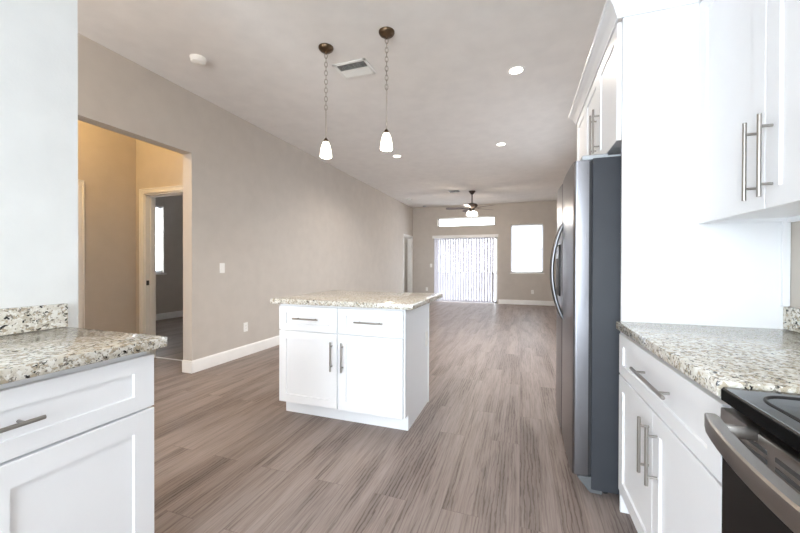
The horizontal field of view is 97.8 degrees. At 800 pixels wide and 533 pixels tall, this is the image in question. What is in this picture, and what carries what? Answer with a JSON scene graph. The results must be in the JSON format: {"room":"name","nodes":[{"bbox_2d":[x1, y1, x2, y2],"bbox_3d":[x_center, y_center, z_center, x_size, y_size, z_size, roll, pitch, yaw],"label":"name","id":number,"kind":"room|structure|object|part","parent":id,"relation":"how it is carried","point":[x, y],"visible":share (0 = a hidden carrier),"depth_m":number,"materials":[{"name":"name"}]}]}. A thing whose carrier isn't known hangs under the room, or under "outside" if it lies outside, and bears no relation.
{"room":"kitchen","nodes":[
{"label":"kitchen","id":0,"kind":"room"},
{"bbox_2d":[0,0,77,327],"bbox_3d":[-2.067,-0.342,-0.137,0.120,3.060,3.593,0,0,19],"label":"wall","id":1,"kind":"structure","parent":0,"point":[39,38],"depth_m":1.42,"materials":[{"name":"white paint"}]},
{"bbox_2d":[0,303,67,335],"bbox_3d":[-1.587,0.210,1.039,0.022,0.100,0.965,0,0,19],"label":"backsplash","id":2,"kind":"structure","parent":1,"relation":"attached to","point":[16,320],"depth_m":1.38,"materials":[{"name":"stone"}]},
{"bbox_2d":[78,120,135,332],"bbox_3d":[-3.847,-0.364,3.053,0.130,3.060,2.860,0,0,19],"label":"wall","id":3,"kind":"structure","parent":0,"point":[106,158],"depth_m":4.09,"materials":[{"name":"beige paint"}]},
{"bbox_2d":[78,179,84,328],"bbox_3d":[-3.641,0.108,3.418,0.024,2.112,0.924,0,0,19],"label":"trim","id":4,"kind":"structure","parent":3,"relation":"attached to","point":[81,187],"depth_m":3.83,"materials":[{"name":"paint"}]},
{"bbox_2d":[136,139,182,333],"bbox_3d":[-2.862,-0.369,4.295,1.180,3.060,0.130,0,0,19],"label":"wall","id":5,"kind":"structure","parent":0,"point":[156,166],"depth_m":4.29,"materials":[{"name":"beige paint"}]},
{"bbox_2d":[139,185,182,356],"bbox_3d":[-2.777,0.101,4.255,0.934,2.122,0.154,0,0,19],"label":"trim","id":6,"kind":"structure","parent":5,"relation":"attached to","point":[147,202],"depth_m":4.34,"materials":[{"name":"paint"}]},
{"bbox_2d":[154,357,181,360],"bbox_3d":[-2.758,1.158,4.324,0.778,0.006,0.030,0,0,19],"label":"threshold","id":7,"kind":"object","parent":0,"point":[154,357],"depth_m":4.38,"materials":[{"name":"paint"}]},
{"bbox_2d":[156,195,182,313],"bbox_3d":[-5.199,-0.392,7.436,0.150,3.060,4.540,0,0,19],"label":"wall","id":8,"kind":"structure","parent":0,"point":[169,287],"depth_m":7.68,"materials":[{"name":"grey paint"}]},
{"bbox_2d":[156,232,160,272],"bbox_3d":[-5.366,-0.575,7.057,0.040,1.430,1.036,0,0,19],"label":"window","id":9,"kind":"structure","parent":8,"relation":"in","point":[157,239],"depth_m":7.51,"materials":[{"name":"white glass"}]},
{"bbox_2d":[156,206,161,271],"bbox_3d":[-5.304,-0.583,7.037,0.040,1.405,1.020,0,0,19],"label":"window blind","id":10,"kind":"object","parent":9,"relation":"attached to","point":[158,216],"visible":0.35,"depth_m":7.46,"materials":[{"name":"white plastic"}]},
{"bbox_2d":[156,310,182,319],"bbox_3d":[-5.119,1.071,7.431,0.016,0.135,4.310,0,0,19],"label":"baseboard","id":11,"kind":"structure","parent":8,"relation":"attached to","point":[161,316],"depth_m":7.63,"materials":[{"name":"paint"}]},
{"bbox_2d":[78,33,412,360],"bbox_3d":[-1.869,-0.371,5.163,0.130,3.060,14.040,0,0,19],"label":"wall","id":12,"kind":"structure","parent":0,"point":[282,220],"depth_m":4.50,"materials":[{"name":"beige paint"}]},
{"bbox_2d":[182,360,192,373],"bbox_3d":[-2.331,1.097,3.821,0.146,0.135,0.016,0,0,19],"label":"baseboard","id":13,"kind":"structure","parent":12,"relation":"attached to","point":[187,366],"depth_m":3.81,"materials":[{"name":"paint"}]},
{"bbox_2d":[220,263,224,272],"bbox_3d":[-2.134,0.018,4.188,0.010,0.118,0.075,0,0,19],"label":"light switch","id":14,"kind":"object","parent":12,"relation":"attached to","point":[222,265],"visible":1,"depth_m":4.18,"materials":[{"name":"white plastic"}]},
{"bbox_2d":[193,336,278,372],"bbox_3d":[-1.085,1.081,7.223,0.016,0.135,7.227,0,0,19],"label":"baseboard","id":15,"kind":"structure","parent":12,"relation":"attached to","point":[203,363],"depth_m":4.34,"materials":[{"name":"paint"}]},
{"bbox_2d":[243,322,247,331],"bbox_3d":[-2.013,0.790,4.550,0.008,0.118,0.075,0,0,19],"label":"wall outlet","id":16,"kind":"object","parent":12,"relation":"attached to","point":[245,325],"visible":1,"depth_m":4.54,"materials":[{"name":"white plastic"}]},
{"bbox_2d":[403,234,412,292],"bbox_3d":[0.194,0.065,11.096,0.154,2.132,0.924,0,0,19],"label":"trim","id":17,"kind":"structure","parent":12,"relation":"attached to","point":[410,238],"depth_m":11.45,"materials":[{"name":"paint"}]},
{"bbox_2d":[77,0,621,207],"bbox_3d":[0.316,-1.942,4.400,4.745,0.100,14.040,0,0,19],"label":"ceiling","id":18,"kind":"structure","parent":0,"point":[450,97],"depth_m":3.44,"materials":[{"name":"paint"}]},
{"bbox_2d":[189,54,206,65],"bbox_3d":[-1.833,-1.865,3.166,0.136,0.050,0.136,0,0,19],"label":"smoke detector","id":19,"kind":"object","parent":18,"relation":"attached to","point":[196,59],"visible":1,"depth_m":3.13,"materials":[{"name":"white plastic"}]},
{"bbox_2d":[318,43,333,158],"bbox_3d":[-0.638,-1.415,3.007,0.128,0.942,0.128,0,0,19],"label":"pendant light","id":20,"kind":"object","parent":18,"relation":"hanging from","point":[325,48],"visible":1,"depth_m":2.99,"materials":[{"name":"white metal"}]},
{"bbox_3d":[-0.639,-1.011,3.010,0.100,0.134,0.100,0,0,19],"label":"lamp shade","id":21,"kind":"part","parent":20,"relation":"part of","materials":[{"name":"white glass"}]},
{"bbox_3d":[-0.638,-1.232,3.008,0.011,0.272,0.004,0,0,19],"label":"cord","id":22,"kind":"part","parent":20,"relation":"part of","materials":[{"name":"metal"}]},
{"bbox_3d":[-0.638,-1.593,3.006,0.023,0.495,0.023,0,0,36],"label":"chain","id":23,"kind":"part","parent":20,"relation":"part of","materials":[{"name":"metal"}]},
{"bbox_2d":[332,58,375,78],"bbox_3d":[-0.433,-1.882,3.328,0.340,0.012,0.260,0,0,19],"label":"ceiling vent","id":24,"kind":"object","parent":18,"relation":"in","point":[359,67],"visible":1,"depth_m":3.32,"materials":[{"name":"white plastic"}]},
{"bbox_2d":[379,26,394,150],"bbox_3d":[-0.108,-1.413,2.803,0.128,0.942,0.128,0,0,19],"label":"pendant light","id":25,"kind":"object","parent":18,"relation":"hanging from","point":[385,32],"visible":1,"depth_m":2.78,"materials":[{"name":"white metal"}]},
{"bbox_3d":[-0.109,-1.009,2.805,0.100,0.134,0.100,0,0,19],"label":"lamp shade","id":26,"kind":"part","parent":25,"relation":"part of","materials":[{"name":"white glass"}]},
{"bbox_3d":[-0.108,-1.627,2.802,0.023,0.421,0.023,0,0,36],"label":"chain","id":27,"kind":"part","parent":25,"relation":"part of","materials":[{"name":"metal"}]},
{"bbox_2d":[446,190,491,215],"bbox_3d":[1.791,-1.602,8.839,1.246,0.622,1.251,0,0,19],"label":"ceiling fan","id":28,"kind":"object","parent":18,"relation":"hanging from","point":[470,212],"visible":1,"depth_m":8.81,"materials":[{"name":"brown metal"}]},
{"bbox_3d":[1.405,-1.485,8.935,0.460,0.036,0.133,0,0,11],"label":"blade","id":29,"kind":"part","parent":28,"relation":"part of","materials":[{"name":"brown wood"}]},
{"bbox_3d":[1.828,-1.508,8.852,0.284,0.220,0.284,0,0,19],"label":"motor","id":30,"kind":"part","parent":28,"relation":"part of","materials":[{"name":"brown metal"}]},
{"bbox_2d":[495,142,506,145],"bbox_3d":[1.564,-1.893,5.400,0.176,0.010,0.176,0,0,19],"label":"recessed light","id":31,"kind":"object","parent":18,"relation":"in","point":[499,143],"visible":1,"depth_m":5.40,"materials":[{"name":"paint"}]},
{"bbox_2d":[507,65,525,75],"bbox_3d":[1.114,-1.883,3.348,0.176,0.010,0.176,0,0,19],"label":"recessed light","id":32,"kind":"object","parent":18,"relation":"in","point":[517,69],"visible":1,"depth_m":3.34,"materials":[{"name":"paint"}]},
{"bbox_2d":[152,301,637,532],"bbox_3d":[-1.535,1.210,5.055,8.645,0.100,14.040,0,0,19],"label":"floor","id":33,"kind":"structure","parent":0,"point":[486,452],"depth_m":2.22,"materials":[{"name":"brown wood"}]},
{"bbox_2d":[0,351,153,532],"bbox_3d":[-1.310,0.742,0.942,0.612,0.883,0.918,0,0,19],"label":"base cabinet","id":34,"kind":"object","parent":33,"relation":"on","point":[77,443],"visible":0.94,"depth_m":1.08,"materials":[{"name":"paint"}]},
{"bbox_3d":[-1.040,0.417,0.843,0.039,0.012,0.270,0,0,19],"label":"handle","id":35,"kind":"part","parent":34,"relation":"part of","materials":[{"name":"silver metal"}]},
{"bbox_3d":[-1.065,0.419,0.858,0.020,0.188,0.914,0,0,19],"label":"drawer","id":36,"kind":"part","parent":34,"relation":"part of","materials":[{"name":"paint"}]},
{"bbox_3d":[-0.991,0.793,1.077,0.020,0.548,0.456,0,0,19],"label":"door","id":37,"kind":"part","parent":34,"relation":"part of","materials":[{"name":"paint"}]},
{"bbox_2d":[0,327,166,384],"bbox_3d":[-1.311,0.281,0.945,0.606,0.038,0.966,0,0,19],"label":"countertop","id":38,"kind":"structure","parent":34,"relation":"on","point":[26,355],"depth_m":1.12,"materials":[{"name":"stone"}]},
{"bbox_2d":[279,303,428,430],"bbox_3d":[-0.361,0.734,2.878,1.059,0.883,0.703,0,0,19],"label":"kitchen island","id":39,"kind":"object","parent":33,"relation":"on","point":[370,366],"visible":0.93,"depth_m":2.58,"materials":[{"name":"paint"}]},
{"bbox_3d":[-0.717,0.400,2.648,0.220,0.012,0.039,0,0,19],"label":"handle","id":40,"kind":"part","parent":39,"relation":"part of","materials":[{"name":"silver metal"}]},
{"bbox_3d":[-0.708,0.400,2.675,0.511,0.186,0.020,0,0,19],"label":"drawer","id":41,"kind":"part","parent":39,"relation":"part of","materials":[{"name":"paint"}]},
{"bbox_3d":[-0.708,0.780,2.677,0.511,0.558,0.020,0,0,19],"label":"door","id":42,"kind":"part","parent":39,"relation":"part of","materials":[{"name":"paint"}]},
{"bbox_3d":[-0.512,0.666,2.578,0.012,0.215,0.039,0,0,19],"label":"handle","id":43,"kind":"part","parent":39,"relation":"part of","materials":[{"name":"silver metal"}]},
{"bbox_3d":[-0.427,0.667,2.549,0.012,0.215,0.039,0,0,19],"label":"handle","id":44,"kind":"part","parent":39,"relation":"part of","materials":[{"name":"silver metal"}]},
{"bbox_2d":[271,290,442,309],"bbox_3d":[-0.310,0.271,3.009,1.170,0.038,0.967,0,0,19],"label":"island countertop","id":45,"kind":"structure","parent":39,"relation":"on","point":[340,298],"depth_m":2.71,"materials":[{"name":"stone"}]},
{"bbox_3d":[-0.224,0.403,2.478,0.220,0.012,0.039,0,0,19],"label":"handle","id":46,"kind":"part","parent":39,"relation":"part of","materials":[{"name":"silver metal"}]},
{"bbox_3d":[-0.215,0.402,2.505,0.502,0.186,0.020,0,0,19],"label":"drawer","id":47,"kind":"part","parent":39,"relation":"part of","materials":[{"name":"paint"}]},
{"bbox_3d":[-0.216,0.782,2.507,0.502,0.558,0.020,0,0,19],"label":"door","id":48,"kind":"part","parent":39,"relation":"part of","materials":[{"name":"paint"}]},
{"bbox_3d":[0.233,0.737,3.034,0.038,0.878,0.020,0,0,19],"label":"corner trim","id":49,"kind":"part","parent":39,"relation":"part of","materials":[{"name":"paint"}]},
{"bbox_2d":[550,154,620,494],"bbox_3d":[1.391,0.302,2.143,0.858,1.762,0.913,0,0,19],"label":"refrigerator","id":50,"kind":"object","parent":33,"relation":"on","point":[586,247],"visible":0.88,"depth_m":1.81,"materials":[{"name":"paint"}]},
{"bbox_3d":[1.065,0.031,2.365,0.093,0.642,0.023,0,0,19],"label":"handle","id":51,"kind":"part","parent":50,"relation":"part of","materials":[{"name":"metal"}]},
{"bbox_3d":[1.041,0.032,2.296,0.093,0.642,0.023,0,0,19],"label":"handle","id":52,"kind":"part","parent":50,"relation":"part of","materials":[{"name":"metal"}]},
{"bbox_3d":[1.136,-0.097,2.517,0.002,0.085,0.190,0,0,19],"label":"control panel","id":53,"kind":"part","parent":50,"relation":"part of","materials":[{"name":"white plastic"}]},
{"bbox_3d":[1.174,0.266,2.495,0.078,1.639,0.386,0,0,19],"label":"door","id":54,"kind":"part","parent":50,"relation":"part of","materials":[{"name":"metal"}]},
{"bbox_3d":[1.024,0.268,2.063,0.078,1.639,0.519,0,0,19],"label":"door","id":55,"kind":"part","parent":50,"relation":"part of","materials":[{"name":"metal"}]},
{"bbox_2d":[618,333,733,532],"bbox_3d":[1.181,0.747,1.155,0.661,0.883,0.908,0,0,19],"label":"base cabinet","id":56,"kind":"object","parent":33,"relation":"on","point":[670,469],"visible":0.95,"depth_m":1.15,"materials":[{"name":"paint"}]},
{"bbox_3d":[0.988,0.794,1.462,0.020,0.552,0.450,0,0,19],"label":"door","id":57,"kind":"part","parent":56,"relation":"part of","materials":[{"name":"paint"}]},
{"bbox_3d":[0.899,0.661,1.290,0.039,0.205,0.012,0,0,19],"label":"handle","id":58,"kind":"part","parent":56,"relation":"part of","materials":[{"name":"silver metal"}]},
{"bbox_3d":[0.878,0.405,1.227,0.039,0.012,0.330,0,0,19],"label":"handle","id":59,"kind":"part","parent":56,"relation":"part of","materials":[{"name":"silver metal"}]},
{"bbox_3d":[0.872,0.661,1.212,0.039,0.205,0.012,0,0,19],"label":"handle","id":60,"kind":"part","parent":56,"relation":"part of","materials":[{"name":"silver metal"}]},
{"bbox_3d":[0.840,0.796,1.035,0.020,0.552,0.450,0,0,19],"label":"door","id":61,"kind":"part","parent":56,"relation":"part of","materials":[{"name":"paint"}]},
{"bbox_2d":[616,321,799,396],"bbox_3d":[1.193,0.285,1.146,0.637,0.038,0.915,0,0,19],"label":"countertop","id":62,"kind":"structure","parent":56,"relation":"on","point":[715,358],"depth_m":1.09,"materials":[{"name":"stone"}]},
{"bbox_2d":[619,0,790,513],"bbox_3d":[1.357,-0.006,1.579,0.614,2.385,0.028,0,0,19],"label":"wall","id":63,"kind":"structure","parent":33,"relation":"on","point":[676,269],"depth_m":1.60,"materials":[{"name":"paint"}]},
{"bbox_2d":[704,387,799,532],"bbox_3d":[0.860,0.642,0.368,0.720,1.100,0.762,0,0,19],"label":"range","id":64,"kind":"object","parent":33,"relation":"on","point":[757,440],"visible":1,"depth_m":0.66,"materials":[{"name":"black metal"}]},
{"bbox_3d":[0.635,0.673,0.446,0.034,0.565,0.750,0,0,19],"label":"oven door","id":65,"kind":"part","parent":64,"relation":"part of","materials":[{"name":"black glass"}]},
{"bbox_3d":[0.634,0.358,0.445,0.038,0.066,0.750,0,0,19],"label":"vent trim","id":66,"kind":"part","parent":64,"relation":"part of","materials":[{"name":"metal"}]},
{"bbox_2d":[721,387,799,451],"bbox_3d":[0.906,0.295,0.350,0.604,0.036,0.762,0,0,19],"label":"cooktop","id":67,"kind":"object","parent":64,"relation":"in","point":[774,415],"depth_m":0.69,"materials":[{"name":"black glass"}]},
{"bbox_2d":[404,238,407,291],"bbox_3d":[-0.824,-0.408,12.176,2.480,3.060,0.100,0,0,19],"label":"wall","id":68,"kind":"structure","parent":0,"point":[405,239],"depth_m":11.77,"materials":[{"name":"beige paint"}]},
{"bbox_2d":[413,201,556,303],"bbox_3d":[2.564,-0.393,10.952,4.465,3.060,0.200,0,0,19],"label":"wall","id":69,"kind":"structure","parent":0,"point":[425,220],"depth_m":10.66,"materials":[{"name":"beige paint"}]},
{"bbox_2d":[432,234,497,302],"bbox_3d":[2.026,0.058,10.977,2.055,2.095,0.103,0,0,19],"label":"vertical blind","id":70,"kind":"object","parent":69,"relation":"attached to","point":[446,282],"visible":0.98,"depth_m":10.98,"materials":[{"name":"paint"}]},
{"bbox_2d":[438,217,494,226],"bbox_3d":[2.118,-1.418,11.154,1.800,0.275,0.060,0,0,19],"label":"window","id":71,"kind":"structure","parent":69,"relation":"in","point":[472,217],"depth_m":11.13,"materials":[{"name":"white glass"}]},
{"bbox_2d":[450,237,497,302],"bbox_3d":[2.107,0.105,11.144,1.960,2.060,0.060,0,0,19],"label":"door","id":72,"kind":"structure","parent":69,"relation":"in","point":[483,237],"depth_m":10.81,"materials":[{"name":"white plastic"}]},
{"bbox_2d":[498,299,554,305],"bbox_3d":[3.825,1.076,10.409,1.715,0.135,0.016,0,0,19],"label":"baseboard","id":73,"kind":"structure","parent":69,"relation":"attached to","point":[500,301],"depth_m":10.42,"materials":[{"name":"paint"}]},
{"bbox_2d":[511,225,542,272],"bbox_3d":[3.840,-0.540,10.563,0.910,1.455,0.060,0,0,19],"label":"window","id":74,"kind":"structure","parent":69,"relation":"in","point":[534,225],"depth_m":10.52,"materials":[{"name":"white glass"}]},
{"bbox_2d":[511,224,542,270],"bbox_3d":[3.814,-0.570,10.487,0.894,1.385,0.040,0,0,19],"label":"window blind","id":75,"kind":"object","parent":74,"relation":"attached to","point":[526,260],"visible":1,"depth_m":10.48,"materials":[{"name":"white plastic"}]},
{"bbox_3d":[3.816,-1.245,10.483,0.894,0.035,0.040,0,0,19],"label":"head rail","id":76,"kind":"part","parent":75,"relation":"part of","materials":[{"name":"white plastic"}]},
{"bbox_2d":[510,273,543,273],"bbox_3d":[3.804,0.203,10.468,0.970,0.030,0.150,0,0,19],"label":"trim","id":77,"kind":"structure","parent":69,"relation":"attached to","point":[510,273],"depth_m":10.39,"materials":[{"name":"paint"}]},
{"bbox_2d":[789,221,799,307],"bbox_3d":[2.483,-0.352,3.658,0.150,3.060,14.040,0,0,19],"label":"wall","id":78,"kind":"structure","parent":0,"point":[795,226],"depth_m":1.44,"materials":[{"name":"beige paint"}]},
{"bbox_2d":[577,103,585,160],"bbox_3d":[1.710,-0.911,2.619,0.633,0.585,0.394,0,0,19],"label":"upper cabinet","id":79,"kind":"object","parent":78,"relation":"attached to","point":[581,122],"visible":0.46,"depth_m":2.74,"materials":[{"name":"paint"}]},
{"bbox_2d":[568,0,700,124],"bbox_3d":[1.399,-1.236,1.801,0.689,0.094,2.298,0,0,19],"label":"crown molding","id":80,"kind":"structure","parent":79,"relation":"on","point":[613,10],"depth_m":1.80,"materials":[{"name":"paint"}]},
{"bbox_2d":[585,21,621,154],"bbox_3d":[1.481,-0.908,2.018,0.673,0.585,0.886,0,0,19],"label":"upper cabinet","id":81,"kind":"object","parent":78,"relation":"attached to","point":[603,108],"visible":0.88,"depth_m":1.91,"materials":[{"name":"paint"}]},
{"bbox_3d":[1.283,-0.904,2.322,0.020,0.572,0.436,0,0,19],"label":"door","id":82,"kind":"part","parent":81,"relation":"part of","materials":[{"name":"paint"}]},
{"bbox_3d":[1.198,-0.807,2.166,0.041,0.260,0.012,0,0,19],"label":"handle","id":83,"kind":"part","parent":81,"relation":"part of","materials":[{"name":"silver metal"}]},
{"bbox_3d":[1.168,-0.807,2.081,0.041,0.260,0.012,0,0,19],"label":"handle","id":84,"kind":"part","parent":81,"relation":"part of","materials":[{"name":"silver metal"}]},
{"bbox_3d":[1.139,-0.902,1.904,0.020,0.572,0.437,0,0,19],"label":"door","id":85,"kind":"part","parent":81,"relation":"part of","materials":[{"name":"paint"}]},
{"bbox_2d":[698,0,799,223],"bbox_3d":[1.327,-0.690,1.094,0.358,1.013,0.914,0,0,19],"label":"upper cabinet","id":86,"kind":"object","parent":78,"relation":"attached to","point":[749,158],"visible":1,"depth_m":1.24,"materials":[{"name":"paint"}]},
{"bbox_3d":[1.190,-0.357,1.188,0.041,0.265,0.012,0,0,19],"label":"handle","id":87,"kind":"part","parent":86,"relation":"part of","materials":[{"name":"silver metal"}]},
{"bbox_3d":[1.165,-0.356,1.114,0.041,0.265,0.012,0,0,19],"label":"handle","id":88,"kind":"part","parent":86,"relation":"part of","materials":[{"name":"silver metal"}]},
{"bbox_3d":[1.131,-0.682,0.921,0.020,0.987,0.454,0,0,19],"label":"door","id":89,"kind":"part","parent":86,"relation":"part of","materials":[{"name":"paint"}]},
{"bbox_2d":[783,307,799,332],"bbox_3d":[1.483,0.219,1.038,0.021,0.096,0.929,0,0,19],"label":"backsplash","id":90,"kind":"structure","parent":78,"relation":"attached to","point":[791,315],"depth_m":1.43,"materials":[{"name":"stone"}]},
{"label":"outside","id":91,"kind":"structure","parent":0,"visible":0},
{"bbox_2d":[454,272,495,290],"bbox_3d":[3.265,1.467,9.459,80.000,0.360,100.000,0,0,19],"label":"ground","id":92,"kind":"structure","parent":91,"point":[454,272],"depth_m":27.76,"materials":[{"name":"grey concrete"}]},
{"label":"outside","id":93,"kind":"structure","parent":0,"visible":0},
{"bbox_2d":[459,290,495,300],"bbox_3d":[3.676,1.304,13.707,10.000,0.240,5.700,0,0,19],"label":"patio","id":94,"kind":"structure","parent":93,"point":[459,290],"depth_m":14.19,"materials":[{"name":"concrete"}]}
]}

